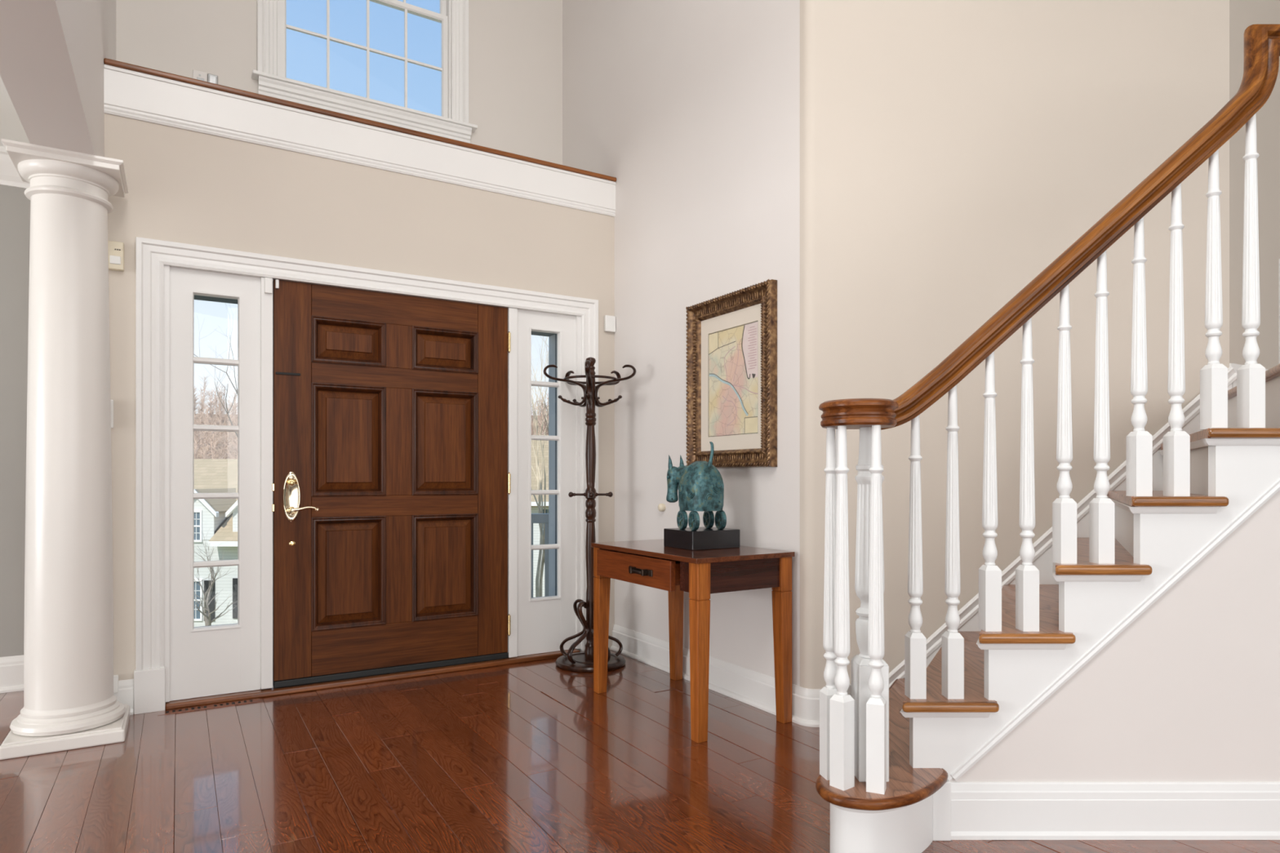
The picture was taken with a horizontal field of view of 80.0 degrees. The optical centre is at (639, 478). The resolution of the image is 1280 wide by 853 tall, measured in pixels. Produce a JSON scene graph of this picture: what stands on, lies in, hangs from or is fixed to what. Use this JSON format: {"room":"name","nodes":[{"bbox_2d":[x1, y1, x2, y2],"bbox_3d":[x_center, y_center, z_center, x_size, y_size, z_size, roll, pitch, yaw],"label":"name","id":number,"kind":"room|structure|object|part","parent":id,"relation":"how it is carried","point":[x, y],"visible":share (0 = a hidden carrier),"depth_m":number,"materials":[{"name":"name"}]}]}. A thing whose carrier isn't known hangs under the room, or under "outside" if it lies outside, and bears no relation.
{"room":"house entrance hall","nodes":[
{"label":"house entrance hall","id":0,"kind":"room"},
{"bbox_2d":[0,75,30,146],"bbox_3d":[-3.260,-1.640,-1.074,5.730,0.100,8.360,0,0,-31],"label":"ceiling","id":1,"kind":"structure","parent":0,"point":[11,128],"depth_m":3.40,"materials":[{"name":"white paint"}]},
{"bbox_2d":[0,0,115,156],"bbox_3d":[-0.723,-2.833,0.462,0.201,3.135,8.360,0,0,-31],"label":"wall","id":2,"kind":"structure","parent":0,"point":[53,53],"depth_m":2.52,"materials":[{"name":"paint"}]},
{"bbox_2d":[264,277,272,293],"bbox_3d":[-1.792,-0.928,3.677,0.034,0.074,0.018,0,0,-31],"label":"sensor","id":3,"kind":"object","parent":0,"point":[268,281],"depth_m":3.67,"materials":[{"name":"white plastic"}]},
{"bbox_2d":[0,0,562,657],"bbox_3d":[-4.208,-1.650,3.168,8.500,5.500,0.122,0,0,-31],"label":"wall","id":4,"kind":"structure","parent":0,"point":[515,46],"depth_m":4.20,"materials":[{"name":"grey paint"}]},
{"bbox_2d":[0,655,23,693],"bbox_3d":[-5.139,0.965,2.515,5.230,0.170,0.035,0,0,-31],"label":"baseboard","id":5,"kind":"structure","parent":4,"relation":"attached to","point":[11,668],"depth_m":3.75,"materials":[{"name":"white wood"}]},
{"bbox_2d":[0,146,30,188],"bbox_3d":[-5.117,-1.515,2.478,5.230,0.150,0.121,0,0,-31],"label":"trim","id":6,"kind":"structure","parent":4,"relation":"attached to","point":[9,175],"depth_m":3.73,"materials":[{"name":"white wood"}]},
{"bbox_2d":[192,69,207,81],"bbox_3d":[-2.411,-2.172,4.178,0.068,0.115,0.012,0,0,-31],"label":"outlet","id":7,"kind":"object","parent":4,"relation":"attached to","point":[198,75],"visible":0.44,"depth_m":4.17,"materials":[{"name":"paint"}]},
{"bbox_2d":[207,73,217,84],"bbox_3d":[-2.358,-2.172,4.209,0.050,0.112,0.014,0,0,-31],"label":"switch","id":8,"kind":"object","parent":4,"relation":"attached to","point":[211,78],"visible":0.49,"depth_m":4.20,"materials":[{"name":"plastic"}]},
{"bbox_2d":[251,0,477,143],"bbox_3d":[-1.653,-2.987,4.669,1.301,1.650,0.193,0,0,-31],"label":"window","id":9,"kind":"structure","parent":4,"relation":"in","point":[270,73],"depth_m":4.68,"materials":[{"name":"white wood"}]},
{"bbox_3d":[-1.672,-2.636,4.685,0.986,0.698,0.030,0,0,-31],"label":"sash","id":10,"kind":"part","parent":9,"relation":"part of","materials":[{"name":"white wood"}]},
{"bbox_3d":[-1.689,-3.326,4.715,0.986,0.723,0.030,0,0,-31],"label":"sash","id":11,"kind":"part","parent":9,"relation":"part of","materials":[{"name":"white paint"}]},
{"bbox_2d":[104,113,614,680],"bbox_3d":[-1.565,-0.370,4.335,2.770,2.880,0.860,0,0,-31],"label":"wall","id":12,"kind":"structure","parent":0,"point":[184,186],"depth_m":3.79,"materials":[{"name":"beige paint"}]},
{"bbox_2d":[110,400,113,428],"bbox_3d":[-2.351,-0.282,3.342,0.072,0.125,0.026,0,0,-31],"label":"wall switch","id":13,"kind":"object","parent":12,"relation":"attached to","point":[112,401],"visible":0.2,"depth_m":3.35,"materials":[{"name":"white plastic"}]},
{"bbox_2d":[107,240,124,271],"bbox_3d":[-2.312,-0.978,3.358,0.066,0.122,0.039,0,0,-31],"label":"detector","id":14,"kind":"object","parent":12,"relation":"attached to","point":[116,249],"visible":0.84,"depth_m":3.35,"materials":[{"name":"beige plastic"}]},
{"bbox_2d":[113,675,118,693],"bbox_3d":[-2.338,0.908,3.347,0.080,0.076,0.026,0,0,-31],"label":"power outlet","id":15,"kind":"object","parent":12,"relation":"attached to","point":[115,677],"visible":0.34,"depth_m":3.35,"materials":[{"name":"white plastic"}]},
{"bbox_2d":[113,679,133,715],"bbox_3d":[-2.302,0.974,3.369,0.108,0.152,0.030,0,0,-31],"label":"baseboard","id":16,"kind":"structure","parent":12,"relation":"attached to","point":[125,695],"depth_m":3.38,"materials":[{"name":"white wood"}]},
{"bbox_2d":[169,266,260,701],"bbox_3d":[-2.012,0.027,3.618,0.375,1.990,0.074,0,0,-31],"label":"window","id":17,"kind":"structure","parent":12,"relation":"in","point":[220,659],"depth_m":3.58,"materials":[{"name":"white wood"}]},
{"bbox_3d":[-2.005,-0.917,3.608,0.200,0.101,0.040,0,0,-31],"label":"rail","id":18,"kind":"part","parent":17,"relation":"part of","materials":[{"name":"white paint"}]},
{"bbox_3d":[-2.024,-0.080,3.639,0.240,1.615,0.027,0,0,-31],"label":"frame","id":19,"kind":"part","parent":17,"relation":"part of","materials":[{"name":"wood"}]},
{"bbox_3d":[-2.006,0.865,3.609,0.200,0.314,0.038,0,0,-31],"label":"panel","id":20,"kind":"part","parent":17,"relation":"part of","materials":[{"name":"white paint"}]},
{"bbox_2d":[103,57,616,217],"bbox_3d":[-1.440,-1.720,4.321,2.570,0.231,0.774,0,0,-31],"label":"ledge","id":21,"kind":"object","parent":12,"relation":"attached to","point":[133,91],"visible":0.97,"depth_m":3.84,"materials":[{"name":"white wood"}]},
{"bbox_2d":[133,236,598,714],"bbox_3d":[-1.290,-0.011,4.059,2.334,2.123,0.177,0,0,-31],"label":"door frame","id":22,"kind":"structure","parent":12,"relation":"attached to","point":[154,258],"depth_m":3.67,"materials":[{"name":"white wood"}]},
{"bbox_2d":[271,279,510,688],"bbox_3d":[-1.261,0.028,4.013,1.223,1.987,0.110,0,0,-31],"label":"door","id":23,"kind":"structure","parent":12,"relation":"in","point":[391,478],"depth_m":3.99,"materials":[{"name":"brown wood"}]},
{"bbox_2d":[275,279,279,288],"bbox_3d":[-1.764,-0.944,3.709,0.015,0.044,0.013,0,0,-31],"label":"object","id":24,"kind":"structure","parent":23,"relation":"attached to","point":[277,281],"depth_m":3.70,"materials":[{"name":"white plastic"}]},
{"bbox_3d":[-1.708,0.322,3.747,0.029,0.023,0.005,0,0,-31],"label":"bolt plate","id":25,"kind":"part","parent":23,"relation":"part of","materials":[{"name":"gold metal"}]},
{"bbox_3d":[-1.651,0.154,3.745,0.134,0.032,0.058,0,0,-31],"label":"lever","id":26,"kind":"part","parent":23,"relation":"part of","materials":[{"name":"gold metal"}]},
{"bbox_3d":[-1.488,-0.694,3.901,0.299,0.169,0.023,0,0,-31],"label":"panel","id":27,"kind":"part","parent":23,"relation":"part of","materials":[{"name":"brown wood"}]},
{"bbox_3d":[-1.488,-0.192,3.901,0.299,0.505,0.023,0,0,-31],"label":"panel","id":28,"kind":"part","parent":23,"relation":"part of","materials":[{"name":"brown wood"}]},
{"bbox_3d":[-1.488,0.480,3.901,0.299,0.504,0.023,0,0,-31],"label":"panel","id":29,"kind":"part","parent":23,"relation":"part of","materials":[{"name":"brown wood"}]},
{"bbox_3d":[-1.486,-0.694,3.896,0.361,0.231,0.036,0,0,-31],"label":"moulding","id":30,"kind":"part","parent":23,"relation":"part of","materials":[{"name":"brown wood"}]},
{"bbox_3d":[-1.486,-0.192,3.896,0.361,0.567,0.036,0,0,-31],"label":"moulding","id":31,"kind":"part","parent":23,"relation":"part of","materials":[{"name":"brown wood"}]},
{"bbox_3d":[-1.486,0.480,3.896,0.361,0.566,0.036,0,0,-31],"label":"moulding","id":32,"kind":"part","parent":23,"relation":"part of","materials":[{"name":"brown wood"}]},
{"bbox_3d":[-1.280,-0.887,4.037,0.856,0.158,0.048,0,0,-31],"label":"rail","id":33,"kind":"part","parent":23,"relation":"part of","materials":[{"name":"brown wood"}]},
{"bbox_3d":[-1.280,-0.526,4.037,0.856,0.105,0.048,0,0,-31],"label":"rail","id":34,"kind":"part","parent":23,"relation":"part of","materials":[{"name":"brown wood"}]},
{"bbox_3d":[-1.280,0.144,4.037,0.856,0.107,0.048,0,0,-31],"label":"rail","id":35,"kind":"part","parent":23,"relation":"part of","materials":[{"name":"brown wood"}]},
{"bbox_3d":[-1.280,0.875,4.037,0.856,0.226,0.048,0,0,-31],"label":"rail","id":36,"kind":"part","parent":23,"relation":"part of","materials":[{"name":"brown wood"}]},
{"bbox_3d":[-1.063,-0.694,4.158,0.301,0.169,0.023,0,0,-31],"label":"panel","id":37,"kind":"part","parent":23,"relation":"part of","materials":[{"name":"brown wood"}]},
{"bbox_3d":[-1.063,-0.192,4.158,0.301,0.505,0.023,0,0,-31],"label":"panel","id":38,"kind":"part","parent":23,"relation":"part of","materials":[{"name":"brown wood"}]},
{"bbox_3d":[-1.063,0.480,4.158,0.301,0.504,0.023,0,0,-31],"label":"panel","id":39,"kind":"part","parent":23,"relation":"part of","materials":[{"name":"brown wood"}]},
{"bbox_3d":[-1.060,-0.694,4.153,0.363,0.231,0.036,0,0,-31],"label":"moulding","id":40,"kind":"part","parent":23,"relation":"part of","materials":[{"name":"brown wood"}]},
{"bbox_3d":[-1.060,-0.192,4.153,0.363,0.567,0.036,0,0,-31],"label":"moulding","id":41,"kind":"part","parent":23,"relation":"part of","materials":[{"name":"brown wood"}]},
{"bbox_3d":[-1.060,0.480,4.153,0.363,0.566,0.036,0,0,-31],"label":"moulding","id":42,"kind":"part","parent":23,"relation":"part of","materials":[{"name":"brown wood"}]},
{"bbox_2d":[517,309,575,656],"bbox_3d":[-0.564,0.027,4.494,0.380,1.990,0.074,0,0,-31],"label":"window","id":43,"kind":"structure","parent":12,"relation":"in","point":[544,623],"depth_m":4.48,"materials":[{"name":"white wood"}]},
{"bbox_3d":[-0.581,-0.080,4.511,0.234,1.615,0.027,0,0,-31],"label":"frame","id":44,"kind":"part","parent":43,"relation":"part of","materials":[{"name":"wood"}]},
{"bbox_3d":[-0.563,-0.917,4.481,0.194,0.101,0.040,0,0,-31],"label":"rail","id":45,"kind":"part","parent":43,"relation":"part of","materials":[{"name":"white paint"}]},
{"bbox_3d":[-0.563,0.865,4.482,0.194,0.314,0.038,0,0,-31],"label":"panel","id":46,"kind":"part","parent":43,"relation":"part of","materials":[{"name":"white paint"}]},
{"bbox_2d":[604,315,615,332],"bbox_3d":[-0.184,-0.941,4.653,0.072,0.098,0.026,0,0,-31],"label":"sensor","id":47,"kind":"object","parent":12,"relation":"attached to","point":[609,321],"visible":1,"depth_m":4.64,"materials":[{"name":"white plastic"}]},
{"bbox_2d":[194,295,555,336],"bbox_3d":[-1.579,-1.275,4.625,2.305,0.590,0.150,0,0,-31],"label":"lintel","id":48,"kind":"object","parent":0,"point":[196,297],"visible":0.07,"depth_m":4.21,"materials":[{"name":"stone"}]},
{"bbox_2d":[548,334,555,595],"bbox_3d":[-0.431,-0.235,5.045,0.095,2.670,0.620,0,0,-31],"label":"wall","id":49,"kind":"structure","parent":0,"point":[551,339],"depth_m":5.24,"materials":[{"name":"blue paint"}]},
{"bbox_2d":[0,649,1279,852],"bbox_3d":[-1.000,1.109,1.100,16.000,0.123,12.200,0,0,0],"label":"floor","id":50,"kind":"structure","parent":0,"point":[525,757],"depth_m":2.65,"materials":[{"name":"red wood"}]},
{"bbox_2d":[0,138,129,759],"bbox_3d":[-2.316,-0.107,3.098,0.390,2.315,0.390,0,0,-31],"label":"column","id":51,"kind":"structure","parent":50,"relation":"on","point":[70,702],"depth_m":2.98,"materials":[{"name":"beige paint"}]},
{"bbox_2d":[157,697,261,715],"bbox_3d":[-1.971,1.049,3.500,0.410,0.003,0.068,0,0,-31],"label":"floor vent","id":52,"kind":"object","parent":50,"relation":"in","point":[257,700],"visible":1,"depth_m":3.50,"materials":[{"name":"red wood"}]},
{"bbox_2d":[543,356,635,672],"bbox_3d":[-0.278,0.183,4.281,0.514,1.733,0.491,0,0,0],"label":"coat rack","id":53,"kind":"object","parent":50,"relation":"on","point":[581,662],"visible":0.87,"depth_m":4.28,"materials":[{"name":"brown wood"}]},
{"bbox_3d":[-0.406,-0.519,4.263,0.269,0.224,0.028,0,0,-18],"label":"hook arm","id":54,"kind":"part","parent":53,"relation":"part of"},
{"bbox_3d":[-0.357,-0.519,4.414,0.028,0.224,0.269,0,0,-36],"label":"hook arm","id":55,"kind":"part","parent":53,"relation":"part of"},
{"bbox_3d":[-0.278,-0.519,4.170,0.028,0.224,0.269,0,0,0],"label":"hook arm","id":56,"kind":"part","parent":53,"relation":"part of"},
{"bbox_3d":[-0.199,-0.519,4.413,0.028,0.224,0.269,0,0,36],"label":"hook arm","id":57,"kind":"part","parent":53,"relation":"part of"},
{"bbox_3d":[-0.151,-0.519,4.263,0.269,0.224,0.028,0,0,18],"label":"hook arm","id":58,"kind":"part","parent":53,"relation":"part of"},
{"bbox_2d":[591,538,795,742],"bbox_3d":[0.199,0.684,3.509,0.558,0.732,0.876,0,0,-32],"label":"console table","id":59,"kind":"object","parent":50,"relation":"on","point":[700,574],"visible":0.96,"depth_m":3.26,"materials":[{"name":"brown wood"}]},
{"bbox_3d":[-0.186,0.695,3.742,0.062,0.711,0.062,0,0,-32],"label":"leg","id":60,"kind":"part","parent":59,"relation":"part of","materials":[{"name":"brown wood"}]},
{"bbox_3d":[0.114,0.407,3.520,0.366,0.126,0.633,0,0,-32],"label":"drawer","id":61,"kind":"part","parent":59,"relation":"part of","materials":[{"name":"brown wood"}]},
{"bbox_3d":[-0.008,0.409,3.342,0.030,0.028,0.192,0,0,-32],"label":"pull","id":62,"kind":"part","parent":59,"relation":"part of","materials":[{"name":"brown metal"}]},
{"bbox_3d":[0.187,0.695,3.975,0.062,0.711,0.062,0,0,-32],"label":"leg","id":63,"kind":"part","parent":59,"relation":"part of","materials":[{"name":"brown wood"}]},
{"bbox_3d":[0.239,0.695,3.060,0.062,0.711,0.062,0,0,-32],"label":"leg","id":64,"kind":"part","parent":59,"relation":"part of","materials":[{"name":"brown wood"}]},
{"bbox_2d":[663,441,739,551],"bbox_3d":[0.275,0.077,3.519,0.264,0.483,0.265,0,0,-31],"label":"horse sculpture","id":65,"kind":"object","parent":59,"relation":"on","point":[700,485],"visible":1,"depth_m":3.43,"materials":[{"name":"teal metal"}]},
{"bbox_3d":[0.613,0.695,3.293,0.062,0.711,0.062,0,0,-32],"label":"leg","id":66,"kind":"part","parent":59,"relation":"part of","materials":[{"name":"brown wood"}]},
{"bbox_2d":[815,366,1279,852],"bbox_3d":[1.695,0.294,2.626,2.409,1.532,1.249,0,0,0],"label":"staircase","id":67,"kind":"structure","parent":50,"relation":"on","point":[1161,662],"depth_m":2.23,"materials":[{"name":"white wood"}]},
{"bbox_2d":[818,23,1279,794],"bbox_3d":[1.554,-0.246,2.183,2.095,2.186,0.252,0,0,-1],"label":"balustrade","id":68,"kind":"object","parent":67,"relation":"on","point":[854,718],"visible":1,"depth_m":2.24,"materials":[{"name":"white paint"}]},
{"bbox_3d":[1.627,-0.740,2.244,1.945,1.198,0.105,0,0,0],"label":"handrail","id":69,"kind":"part","parent":68,"relation":"part of","materials":[{"name":"brown wood"}]},
{"bbox_3d":[1.757,0.236,3.224,1.562,1.414,0.013,0,0,0],"label":"skirt moulding","id":70,"kind":"part","parent":67,"relation":"part of","materials":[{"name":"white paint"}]},
{"bbox_3d":[1.895,0.408,2.281,2.010,1.304,0.094,0,0,0],"label":"under stair panel","id":71,"kind":"part","parent":67,"relation":"part of","materials":[{"name":"paint"}]},
{"bbox_3d":[1.535,0.316,2.227,1.258,1.136,0.006,0,0,0],"label":"string moulding","id":72,"kind":"part","parent":67,"relation":"part of","materials":[{"name":"white paint"}]},
{"bbox_2d":[951,782,1279,839],"bbox_3d":[1.886,0.970,2.223,2.028,0.160,0.022,0,0,0],"label":"baseboard","id":73,"kind":"structure","parent":67,"relation":"attached to","point":[980,811],"depth_m":2.22,"materials":[{"name":"white paint"}]},
{"bbox_2d":[1227,364,1279,399],"bbox_3d":[2.382,-0.329,2.818,1.035,0.029,1.241,0,0,0],"label":"floor","id":74,"kind":"structure","parent":67,"relation":"on","point":[1273,372],"depth_m":2.39,"materials":[{"name":"brown wood"}]},
{"bbox_2d":[562,0,799,686],"bbox_3d":[0.094,-1.665,4.384,0.120,5.470,2.494,0,0,-31],"label":"wall","id":75,"kind":"structure","parent":0,"point":[692,107],"depth_m":4.00,"materials":[{"name":"paint"}]},
{"bbox_2d":[657,503,665,511],"bbox_3d":[0.118,0.162,4.200,0.030,0.044,0.044,0,0,-31],"label":"door stop","id":76,"kind":"object","parent":75,"relation":"attached to","point":[661,507],"visible":1,"depth_m":4.19,"materials":[{"name":"beige plastic"}]},
{"bbox_2d":[609,624,821,727],"bbox_3d":[0.282,0.974,3.932,0.080,0.152,1.743,0,0,-33],"label":"baseboard","id":77,"kind":"structure","parent":75,"relation":"attached to","point":[753,688],"depth_m":3.66,"materials":[{"name":"white wood"}]},
{"bbox_2d":[685,279,777,467],"bbox_3d":[0.424,-0.468,3.674,0.051,0.835,0.651,0,0,-31],"label":"framed map","id":78,"kind":"object","parent":75,"relation":"attached to","point":[731,342],"visible":0.97,"depth_m":3.65,"materials":[{"name":"brown"}]},
{"bbox_2d":[800,0,1279,688],"bbox_3d":[2.973,-1.665,3.787,4.637,5.470,0.709,0,0,-20],"label":"wall","id":79,"kind":"structure","parent":0,"point":[951,151],"depth_m":3.24,"materials":[{"name":"beige paint"}]},
{"bbox_2d":[1229,363,1268,388],"bbox_3d":[3.711,-0.416,3.951,2.808,0.144,0.035,0,0,-31],"label":"baseboard","id":80,"kind":"structure","parent":79,"relation":"attached to","point":[1235,366],"depth_m":3.24,"materials":[{"name":"white wood"}]},
{"label":"outside","id":81,"kind":"structure","parent":0,"visible":0},
{"bbox_2d":[194,413,548,458],"bbox_3d":[-20.000,-1.645,65.600,140.000,15.290,120.800,0,0,0],"label":"ground","id":82,"kind":"structure","parent":81,"point":[223,421],"depth_m":82.06,"materials":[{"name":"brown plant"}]},
{"bbox_2d":[194,458,237,626],"bbox_3d":[-17.750,2.750,33.975,17.300,7.200,11.150,0,0,0],"label":"house","id":83,"kind":"structure","parent":82,"relation":"on","point":[211,475],"depth_m":29.00,"materials":[{"name":"beige"}]},
{"bbox_3d":[-16.980,4.640,29.001,0.560,1.420,0.018,0,0,0],"label":"pane","id":84,"kind":"part","parent":83,"relation":"part of","materials":[{"name":"clear glass"}]},
{"bbox_3d":[-16.930,1.825,28.981,0.460,1.050,0.018,0,0,0],"label":"pane","id":85,"kind":"part","parent":83,"relation":"part of","materials":[{"name":"clear glass"}]},
{"bbox_2d":[204,580,215,621],"bbox_3d":[-16.360,4.660,28.975,0.400,1.540,0.050,0,0,0],"label":"shutter","id":86,"kind":"object","parent":83,"relation":"hanging from","point":[211,606],"depth_m":28.95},
{"bbox_2d":[232,577,237,618],"bbox_3d":[-15.270,4.570,28.975,0.400,1.520,0.050,0,0,0],"label":"shutter","id":87,"kind":"object","parent":83,"relation":"hanging from","point":[234,580],"depth_m":28.95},
{"bbox_2d":[194,527,237,626],"bbox_3d":[-12.156,3.226,21.794,1.383,3.595,1.660,0,0,-29],"label":"bare tree","id":88,"kind":"object","parent":82,"relation":"on","point":[206,615],"visible":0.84,"depth_m":21.79,"materials":[{"name":"grey plant"}]},
{"bbox_2d":[194,306,237,436],"bbox_3d":[-7.709,-0.261,17.030,9.492,8.857,4.339,0,0,41],"label":"bare tree","id":89,"kind":"object","parent":82,"relation":"on","point":[227,412],"visible":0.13,"depth_m":18.18,"materials":[{"name":"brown plant"}]},
{"bbox_2d":[194,374,548,458],"bbox_3d":[-30.280,-4.353,74.925,70.506,18.947,52.111,0,0,0],"label":"hillside wood","id":90,"kind":"object","parent":82,"relation":"on","point":[220,410],"visible":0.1,"depth_m":79.47,"materials":[{"name":"plant"}]},
{"bbox_2d":[531,513,548,597],"bbox_3d":[-0.307,0.815,6.018,1.953,1.070,0.060,0,0,-2],"label":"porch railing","id":91,"kind":"object","parent":82,"relation":"on","point":[535,517],"visible":0.04,"depth_m":5.98,"materials":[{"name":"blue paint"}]},
{"bbox_3d":[-0.290,0.318,6.019,1.920,0.075,0.060,0,0,-2],"label":"rail","id":92,"kind":"part","parent":91,"relation":"part of","materials":[{"name":"blue paint"}]},
{"bbox_2d":[531,335,548,597],"bbox_3d":[-1.234,-0.499,8.855,1.793,4.876,2.397,0,0,0],"label":"tree","id":93,"kind":"object","parent":82,"relation":"on","point":[538,581],"visible":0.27,"depth_m":8.91,"materials":[{"name":"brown plant"}]},
{"bbox_2d":[531,435,548,597],"bbox_3d":[-2.350,2.075,38.960,12.700,8.550,10.680,0,0,0],"label":"house","id":94,"kind":"structure","parent":82,"relation":"on","point":[536,534],"depth_m":34.25,"materials":[{"name":"beige"}]},
{"bbox_3d":[-4.000,2.000,34.201,0.800,1.200,0.018,0,0,0],"label":"pane","id":95,"kind":"part","parent":94,"relation":"part of","materials":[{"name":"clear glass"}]}
]}

